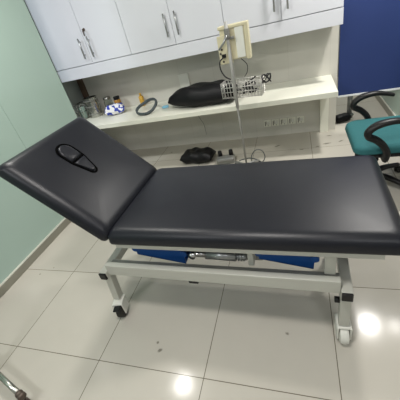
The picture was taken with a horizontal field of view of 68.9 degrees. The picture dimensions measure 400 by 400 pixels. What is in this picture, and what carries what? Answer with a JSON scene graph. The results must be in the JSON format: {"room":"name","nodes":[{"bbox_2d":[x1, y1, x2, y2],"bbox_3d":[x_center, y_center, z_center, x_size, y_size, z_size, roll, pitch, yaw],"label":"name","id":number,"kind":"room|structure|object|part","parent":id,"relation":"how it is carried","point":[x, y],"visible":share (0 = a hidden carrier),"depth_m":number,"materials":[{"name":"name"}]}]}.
{"room":"examination room","nodes":[
{"label":"examination room","id":0,"kind":"room"},
{"bbox_2d":[24,0,88,116],"bbox_3d":[-1.681,-1.659,3.454,0.070,2.600,0.560,-2,35,19],"label":"wall","id":1,"kind":"structure","parent":0,"point":[71,88],"depth_m":3.63,"materials":[{"name":"paint"}]},
{"bbox_2d":[0,76,399,399],"bbox_3d":[-0.576,0.232,2.662,6.500,0.100,7.600,-2,35,19],"label":"floor","id":2,"kind":"structure","parent":0,"point":[62,337],"depth_m":1.63,"materials":[{"name":"tile"}]},
{"bbox_2d":[0,372,29,399],"bbox_3d":[-1.386,0.281,1.196,0.603,1.750,0.599,-20,33,-8],"label":"stand","id":3,"kind":"object","parent":2,"relation":"on","point":[19,394],"visible":1,"depth_m":1.46,"materials":[{"name":"silver metal"}]},
{"bbox_3d":[-1.026,0.935,1.522,0.325,0.029,0.027,9,39,32],"label":"leg","id":4,"kind":"part","parent":3,"relation":"part of","materials":[{"name":"silver metal"}]},
{"bbox_2d":[0,0,76,297],"bbox_3d":[-1.942,0.038,0.996,0.045,2.600,4.525,-2,35,19],"label":"wall","id":5,"kind":"structure","parent":2,"relation":"on","point":[34,102],"depth_m":2.42,"materials":[{"name":"green glass"}]},
{"bbox_3d":[-1.714,-0.481,1.717,0.010,2.430,1.197,-2,35,19],"label":"pane","id":6,"kind":"part","parent":5,"relation":"part of","materials":[{"name":"green glass"}]},
{"bbox_3d":[-1.669,1.070,1.679,0.045,0.066,4.525,-2,35,19],"label":"rail","id":7,"kind":"part","parent":5,"relation":"part of","materials":[{"name":"silver metal"}]},
{"bbox_3d":[-1.476,-1.045,2.473,0.010,2.430,0.742,-2,35,19],"label":"pane","id":8,"kind":"part","parent":5,"relation":"part of","materials":[{"name":"green glass"}]},
{"bbox_2d":[180,147,215,163],"bbox_3d":[-0.026,-0.518,3.345,0.400,0.148,0.240,1,36,23],"label":"bag","id":9,"kind":"object","parent":2,"relation":"on","point":[194,155],"visible":1,"depth_m":3.27,"materials":[{"name":"black leather"}]},
{"bbox_2d":[0,117,399,343],"bbox_3d":[0.036,0.090,1.556,1.681,1.062,0.720,-1,35,20],"label":"examination table","id":10,"kind":"object","parent":2,"relation":"on","point":[299,212],"visible":1,"depth_m":1.36,"materials":[{"name":"black leather"}]},
{"bbox_2d":[0,117,156,240],"bbox_3d":[-0.603,-0.158,1.613,0.446,0.446,0.655,-1,35,20],"label":"cushion","id":11,"kind":"object","parent":10,"relation":"on","point":[80,172],"depth_m":1.48,"materials":[{"name":"black leather"}]},
{"bbox_3d":[-0.504,0.498,1.705,0.073,0.212,0.044,-1,35,20],"label":"post","id":12,"kind":"part","parent":10,"relation":"part of","materials":[{"name":"grey metal"}]},
{"bbox_3d":[-0.163,0.170,1.631,0.306,0.150,0.356,-1,35,20],"label":"lifting arm","id":13,"kind":"part","parent":10,"relation":"part of","materials":[{"name":"blue paint"}]},
{"bbox_3d":[-0.013,0.261,1.439,0.110,0.034,0.060,-1,35,20],"label":"actuator rod","id":14,"kind":"part","parent":10,"relation":"part of","materials":[{"name":"silver metal"}]},
{"bbox_3d":[0.051,0.349,1.438,1.157,0.040,0.040,-1,35,20],"label":"rail","id":15,"kind":"part","parent":10,"relation":"part of","materials":[{"name":"grey metal"}]},
{"bbox_3d":[0.206,0.033,1.468,1.140,0.029,0.623,-1,35,20],"label":"frame","id":16,"kind":"part","parent":10,"relation":"part of","materials":[{"name":"grey metal"}]},
{"bbox_3d":[0.232,0.224,1.335,0.026,0.151,0.065,-1,35,20],"label":"lift post","id":17,"kind":"part","parent":10,"relation":"part of","materials":[{"name":"grey metal"}]},
{"bbox_2d":[108,155,399,255],"bbox_3d":[0.216,-0.017,1.431,1.245,0.083,0.655,-1,35,20],"label":"seat cushion","id":18,"kind":"object","parent":10,"relation":"on","point":[345,205],"depth_m":1.29,"materials":[{"name":"black leather"}]},
{"bbox_3d":[0.425,0.152,1.411,0.271,0.136,0.356,-1,35,20],"label":"lifting arm","id":19,"kind":"part","parent":10,"relation":"part of","materials":[{"name":"blue paint"}]},
{"bbox_3d":[0.598,0.433,1.270,0.023,0.028,0.028,-1,35,20],"label":"clamp knob","id":20,"kind":"part","parent":10,"relation":"part of","materials":[{"name":"black plastic"}]},
{"bbox_3d":[0.638,0.474,1.287,0.044,0.212,0.044,-1,35,20],"label":"post","id":21,"kind":"part","parent":10,"relation":"part of","materials":[{"name":"grey metal"}]},
{"bbox_2d":[84,75,337,131],"bbox_3d":[-0.064,-0.816,3.392,2.955,0.600,0.600,-2,35,19],"label":"countertop","id":22,"kind":"structure","parent":2,"relation":"on","point":[323,88],"depth_m":2.98,"materials":[{"name":"beige laminate"}]},
{"bbox_2d":[72,102,89,118],"bbox_3d":[-1.481,-1.125,3.686,0.108,0.194,0.167,-2,35,19],"label":"wire rack","id":23,"kind":"object","parent":22,"relation":"on","point":[82,109],"visible":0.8,"depth_m":3.65,"materials":[{"name":"silver metal"}]},
{"bbox_2d":[78,106,87,117],"bbox_3d":[-1.478,-1.112,3.694,0.076,0.138,0.076,-2,35,19],"label":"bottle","id":24,"kind":"object","parent":23,"relation":"on","point":[83,108],"depth_m":3.67,"materials":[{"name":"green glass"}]},
{"bbox_2d":[82,95,103,117],"bbox_3d":[-1.339,-1.170,3.658,0.183,0.236,0.184,-35,38,-28],"label":"glass jar","id":25,"kind":"object","parent":22,"relation":"on","point":[92,104],"visible":1,"depth_m":3.61,"materials":[{"name":"clear glass"}]},
{"bbox_2d":[103,96,112,106],"bbox_3d":[-1.151,-1.208,3.687,0.104,0.185,0.104,-2,35,19],"label":"glass jar","id":26,"kind":"object","parent":22,"relation":"on","point":[107,100],"visible":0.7,"depth_m":3.63,"materials":[{"name":"white"}]},
{"bbox_2d":[105,102,124,114],"bbox_3d":[-1.034,-1.105,3.541,0.255,0.125,0.146,-13,33,3],"label":"packet","id":27,"kind":"object","parent":22,"relation":"on","point":[115,108],"visible":1,"depth_m":3.49,"materials":[{"name":"white plastic"}]},
{"bbox_2d":[113,95,121,102],"bbox_3d":[-1.024,-1.214,3.656,0.082,0.174,0.082,-2,35,19],"label":"bottle","id":28,"kind":"object","parent":22,"relation":"on","point":[116,98],"visible":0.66,"depth_m":3.60,"materials":[{"name":"orange plastic"}]},
{"bbox_2d":[138,93,145,105],"bbox_3d":[-0.719,-1.239,3.592,0.060,0.154,0.060,-2,35,19],"label":"bottle","id":29,"kind":"object","parent":22,"relation":"on","point":[141,98],"visible":0.89,"depth_m":3.57,"materials":[{"name":"orange plastic"}]},
{"bbox_2d":[136,98,157,115],"bbox_3d":[-0.608,-1.056,3.295,0.276,0.127,0.262,-2,35,19],"label":"strap","id":30,"kind":"object","parent":22,"relation":"on","point":[139,106],"visible":1,"depth_m":3.26,"materials":[{"name":"black plastic"}]},
{"bbox_2d":[168,79,239,106],"bbox_3d":[0.019,-1.116,3.063,0.800,0.206,0.350,-2,35,19],"label":"cushion","id":31,"kind":"object","parent":22,"relation":"on","point":[201,93],"visible":0.82,"depth_m":2.95,"materials":[{"name":"black leather"}]},
{"bbox_2d":[220,75,264,98],"bbox_3d":[0.370,-0.973,2.527,0.355,0.135,0.119,5,38,28],"label":"wire basket","id":32,"kind":"object","parent":22,"relation":"on","point":[234,82],"depth_m":2.50,"materials":[{"name":"grey metal"}]},
{"bbox_3d":[1.346,-1.006,3.160,0.085,0.552,0.050,-2,35,19],"label":"support panel","id":33,"kind":"part","parent":22,"relation":"part of","materials":[{"name":"beige laminate"}]},
{"bbox_2d":[216,149,235,164],"bbox_3d":[0.277,-0.468,3.173,0.200,0.122,0.140,-5,34,14],"label":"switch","id":34,"kind":"object","parent":2,"relation":"on","point":[229,158],"visible":0.99,"depth_m":3.15,"materials":[{"name":"grey plastic"}]},
{"bbox_2d":[220,21,264,162],"bbox_3d":[0.377,-0.822,2.557,0.388,1.320,0.309,-2,35,19],"label":"stand","id":35,"kind":"object","parent":2,"relation":"on","point":[233,79],"visible":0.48,"depth_m":2.50,"materials":[{"name":"grey metal"}]},
{"bbox_2d":[216,20,251,64],"bbox_3d":[0.266,-1.232,2.297,0.250,0.268,0.138,-2,35,19],"label":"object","id":36,"kind":"object","parent":35,"relation":"attached to","point":[238,33],"visible":1,"depth_m":2.27,"materials":[{"name":"beige plastic"}]},
{"bbox_3d":[0.177,-1.218,2.261,0.086,0.101,0.022,-8,33,11],"label":"clamp lever","id":37,"kind":"part","parent":36,"relation":"part of","materials":[{"name":"silver metal"}]},
{"bbox_2d":[219,57,230,79],"bbox_3d":[0.201,-1.066,2.378,0.082,0.184,0.014,-4,34,17],"label":"power cable","id":38,"kind":"object","parent":36,"relation":"attached to","point":[223,57],"visible":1,"depth_m":2.38,"materials":[{"name":"black plastic"}]},
{"bbox_3d":[0.201,-1.197,2.327,0.106,0.206,0.016,-2,35,19],"label":"plate","id":39,"kind":"part","parent":36,"relation":"part of","materials":[{"name":"beige plastic"}]},
{"bbox_3d":[0.313,-1.230,2.271,0.067,0.216,0.010,-2,35,19],"label":"panel","id":40,"kind":"part","parent":36,"relation":"part of","materials":[{"name":"white plastic"}]},
{"bbox_2d":[239,76,258,93],"bbox_3d":[0.411,-0.977,2.492,0.171,0.141,0.067,-2,35,19],"label":"coiled cable","id":41,"kind":"object","parent":35,"relation":"in","point":[248,87],"visible":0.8,"depth_m":2.49,"materials":[{"name":"black plastic"}]},
{"bbox_2d":[261,73,270,83],"bbox_3d":[0.541,-0.993,2.375,0.078,0.068,0.047,-2,35,19],"label":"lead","id":42,"kind":"object","parent":35,"relation":"hanging from","point":[267,74],"visible":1,"depth_m":2.37,"materials":[{"name":"black"}]},
{"bbox_2d":[239,149,264,161],"bbox_3d":[0.540,-0.471,3.038,0.106,0.165,0.296,-35,38,-28],"label":"cable loop","id":43,"kind":"object","parent":2,"relation":"on","point":[256,149],"visible":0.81,"depth_m":2.98,"materials":[{"name":"grey plastic"}]},
{"bbox_2d":[336,113,351,122],"bbox_3d":[1.661,-0.964,3.408,0.200,0.081,0.130,-18,33,-5],"label":"pouch","id":44,"kind":"object","parent":2,"relation":"on","point":[342,117],"visible":0.84,"depth_m":3.36,"materials":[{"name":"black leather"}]},
{"bbox_2d":[347,96,353,115],"bbox_3d":[1.764,-1.165,3.431,0.100,0.340,0.100,-2,35,19],"label":"metal post","id":45,"kind":"object","parent":2,"relation":"on","point":[349,98],"visible":0.46,"depth_m":3.44,"materials":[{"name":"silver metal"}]},
{"bbox_2d":[345,90,399,185],"bbox_3d":[1.325,-0.539,2.067,0.762,0.980,0.645,-2,35,19],"label":"office chair","id":46,"kind":"object","parent":2,"relation":"on","point":[379,137],"visible":0.67,"depth_m":2.04,"materials":[{"name":"teal fabric"}]},
{"bbox_3d":[1.364,-0.490,2.105,0.520,0.073,0.530,-2,35,19],"label":"seat","id":47,"kind":"part","parent":46,"relation":"part of","materials":[{"name":"teal fabric"}]},
{"bbox_3d":[1.344,-0.684,2.286,0.299,0.317,0.124,-2,35,19],"label":"armrest","id":48,"kind":"part","parent":46,"relation":"part of","materials":[{"name":"black plastic"}]},
{"bbox_3d":[1.217,-0.384,1.884,0.299,0.317,0.124,-2,35,19],"label":"armrest","id":49,"kind":"part","parent":46,"relation":"part of","materials":[{"name":"black plastic"}]},
{"bbox_3d":[1.483,-0.259,2.328,0.247,0.062,0.062,-20,33,-8],"label":"leg","id":50,"kind":"part","parent":46,"relation":"part of","materials":[{"name":"black plastic"}]},
{"bbox_3d":[1.428,-0.157,2.196,0.062,0.062,0.247,-30,36,-23],"label":"leg","id":51,"kind":"part","parent":46,"relation":"part of","materials":[{"name":"black plastic"}]},
{"bbox_2d":[375,89,399,115],"bbox_3d":[2.042,-2.435,3.142,0.045,2.600,2.280,-2,35,19],"label":"glass wall","id":52,"kind":"structure","parent":2,"relation":"on","point":[391,105],"depth_m":3.20,"materials":[{"name":"glass"}]},
{"bbox_3d":[2.314,-1.404,3.826,0.045,0.066,2.280,-2,35,19],"label":"rail","id":53,"kind":"part","parent":52,"relation":"part of","materials":[{"name":"silver metal"}]},
{"bbox_2d":[82,25,338,149],"bbox_3d":[-0.167,-1.840,3.124,3.020,2.600,0.120,-2,35,19],"label":"wall","id":54,"kind":"structure","parent":0,"point":[314,53],"depth_m":3.38,"materials":[{"name":"painted plaster"}]},
{"bbox_2d":[25,0,131,70],"bbox_3d":[-1.214,-1.879,3.099,0.986,0.740,0.384,-2,35,19],"label":"upper cabinet","id":55,"kind":"object","parent":54,"relation":"attached to","point":[74,33],"visible":0.98,"depth_m":3.00,"materials":[{"name":"white laminate"}]},
{"bbox_3d":[-1.479,-1.786,3.062,0.501,0.734,0.018,-2,35,19],"label":"door","id":56,"kind":"part","parent":55,"relation":"part of","materials":[{"name":"white laminate"}]},
{"bbox_3d":[-1.252,-1.604,3.093,0.016,0.195,0.037,-2,35,19],"label":"handle","id":57,"kind":"part","parent":55,"relation":"part of","materials":[{"name":"silver metal"}]},
{"bbox_3d":[-1.149,-1.608,3.058,0.016,0.195,0.037,-2,35,19],"label":"handle","id":58,"kind":"part","parent":55,"relation":"part of","materials":[{"name":"silver metal"}]},
{"bbox_3d":[-1.012,-1.803,2.902,0.479,0.734,0.018,-2,35,19],"label":"door","id":59,"kind":"part","parent":55,"relation":"part of","materials":[{"name":"white laminate"}]},
{"bbox_2d":[76,79,88,97],"bbox_3d":[-1.493,-1.402,3.760,0.060,0.570,0.050,-2,35,19],"label":"batten","id":60,"kind":"object","parent":54,"relation":"attached to","point":[80,82],"visible":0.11,"depth_m":3.72,"materials":[{"name":"brown wood"}]},
{"bbox_2d":[115,0,223,53],"bbox_3d":[-0.277,-1.914,2.778,0.993,0.740,0.384,-2,35,19],"label":"upper cabinet","id":61,"kind":"object","parent":54,"relation":"attached to","point":[148,25],"visible":0.91,"depth_m":2.75,"materials":[{"name":"white laminate"}]},
{"bbox_3d":[-0.546,-1.820,2.743,0.498,0.734,0.018,-2,35,19],"label":"door","id":62,"kind":"part","parent":61,"relation":"part of","materials":[{"name":"white laminate"}]},
{"bbox_3d":[-0.326,-1.655,2.763,0.016,0.195,0.037,-2,35,19],"label":"handle","id":63,"kind":"part","parent":61,"relation":"part of","materials":[{"name":"silver metal"}]},
{"bbox_3d":[-0.222,-1.658,2.728,0.016,0.195,0.037,-2,35,19],"label":"handle","id":64,"kind":"part","parent":61,"relation":"part of","materials":[{"name":"silver metal"}]},
{"bbox_3d":[-0.076,-1.838,2.581,0.489,0.734,0.018,-2,35,19],"label":"door","id":65,"kind":"part","parent":61,"relation":"part of","materials":[{"name":"white laminate"}]},
{"bbox_2d":[178,73,190,87],"bbox_3d":[-0.180,-1.380,3.375,0.120,0.155,0.030,-2,35,19],"label":"junction box","id":66,"kind":"object","parent":54,"relation":"attached to","point":[184,80],"visible":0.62,"depth_m":3.36,"materials":[{"name":"white plastic"}]},
{"bbox_2d":[57,7,343,82],"bbox_3d":[-0.219,-1.475,2.897,2.973,0.121,0.018,-2,35,19],"label":"panel","id":67,"kind":"object","parent":54,"relation":"attached to","point":[334,17],"visible":1,"depth_m":2.83,"materials":[{"name":"white laminate"}]},
{"bbox_2d":[61,7,341,70],"bbox_3d":[-0.187,-1.618,3.005,2.973,0.020,0.332,-2,35,19],"label":"trim","id":68,"kind":"structure","parent":54,"relation":"attached to","point":[339,7],"depth_m":2.81,"materials":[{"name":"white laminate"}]},
{"bbox_2d":[264,120,270,126],"bbox_3d":[0.795,-0.900,3.436,0.080,0.080,0.014,-2,35,19],"label":"wall socket","id":69,"kind":"object","parent":54,"relation":"attached to","point":[267,123],"visible":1,"depth_m":3.43,"materials":[{"name":"white plastic"}]},
{"bbox_2d":[272,119,278,125],"bbox_3d":[0.882,-0.903,3.406,0.080,0.080,0.014,-2,35,19],"label":"wall socket","id":70,"kind":"object","parent":54,"relation":"attached to","point":[275,122],"visible":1,"depth_m":3.40,"materials":[{"name":"white plastic"}]},
{"bbox_2d":[221,0,343,27],"bbox_3d":[0.662,-1.948,2.457,0.988,0.740,0.384,-2,35,19],"label":"upper cabinet","id":71,"kind":"object","parent":54,"relation":"attached to","point":[257,12],"visible":0.85,"depth_m":2.51,"materials":[{"name":"white laminate"}]},
{"bbox_3d":[0.395,-1.855,2.420,0.498,0.734,0.018,-2,35,19],"label":"door","id":72,"kind":"part","parent":71,"relation":"part of","materials":[{"name":"white laminate"}]},
{"bbox_3d":[0.863,-1.872,2.260,0.484,0.734,0.018,-2,35,19],"label":"door","id":73,"kind":"part","parent":71,"relation":"part of","materials":[{"name":"white laminate"}]},
{"bbox_2d":[280,118,286,124],"bbox_3d":[0.969,-0.907,3.376,0.080,0.080,0.014,-2,35,19],"label":"wall socket","id":74,"kind":"object","parent":54,"relation":"attached to","point":[283,121],"visible":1,"depth_m":3.37,"materials":[{"name":"white plastic"}]},
{"bbox_2d":[288,117,295,123],"bbox_3d":[1.056,-0.910,3.346,0.080,0.080,0.014,-2,35,19],"label":"wall socket","id":75,"kind":"object","parent":54,"relation":"attached to","point":[292,120],"visible":1,"depth_m":3.34,"materials":[{"name":"white plastic"}]},
{"bbox_2d":[297,116,303,122],"bbox_3d":[1.143,-0.913,3.317,0.080,0.080,0.014,-2,35,19],"label":"wall socket","id":76,"kind":"object","parent":54,"relation":"attached to","point":[300,119],"visible":1,"depth_m":3.31,"materials":[{"name":"white plastic"}]},
{"bbox_2d":[337,25,339,75],"bbox_3d":[0.077,-3.099,4.926,6.500,2.600,0.100,-2,35,19],"label":"wall","id":77,"kind":"structure","parent":0,"point":[339,25],"depth_m":4.69,"materials":[{"name":"white paint"}]},
{"bbox_3d":[-1.156,-1.966,1.206,6.500,0.100,7.600,-2,35,19],"label":"ceiling","id":78,"kind":"structure","parent":0,"visible":0},
{"bbox_2d":[338,0,399,97],"bbox_3d":[1.659,-2.036,2.377,0.900,2.259,0.028,-2,35,19],"label":"screen","id":79,"kind":"object","parent":78,"relation":"hanging from","point":[369,45],"visible":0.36,"depth_m":2.80,"materials":[{"name":"fabric"}]},
{"bbox_3d":[1.900,-1.125,2.981,0.900,0.019,0.028,-2,35,19],"label":"rail","id":80,"kind":"part","parent":79,"relation":"part of","materials":[{"name":"white"}]}
]}

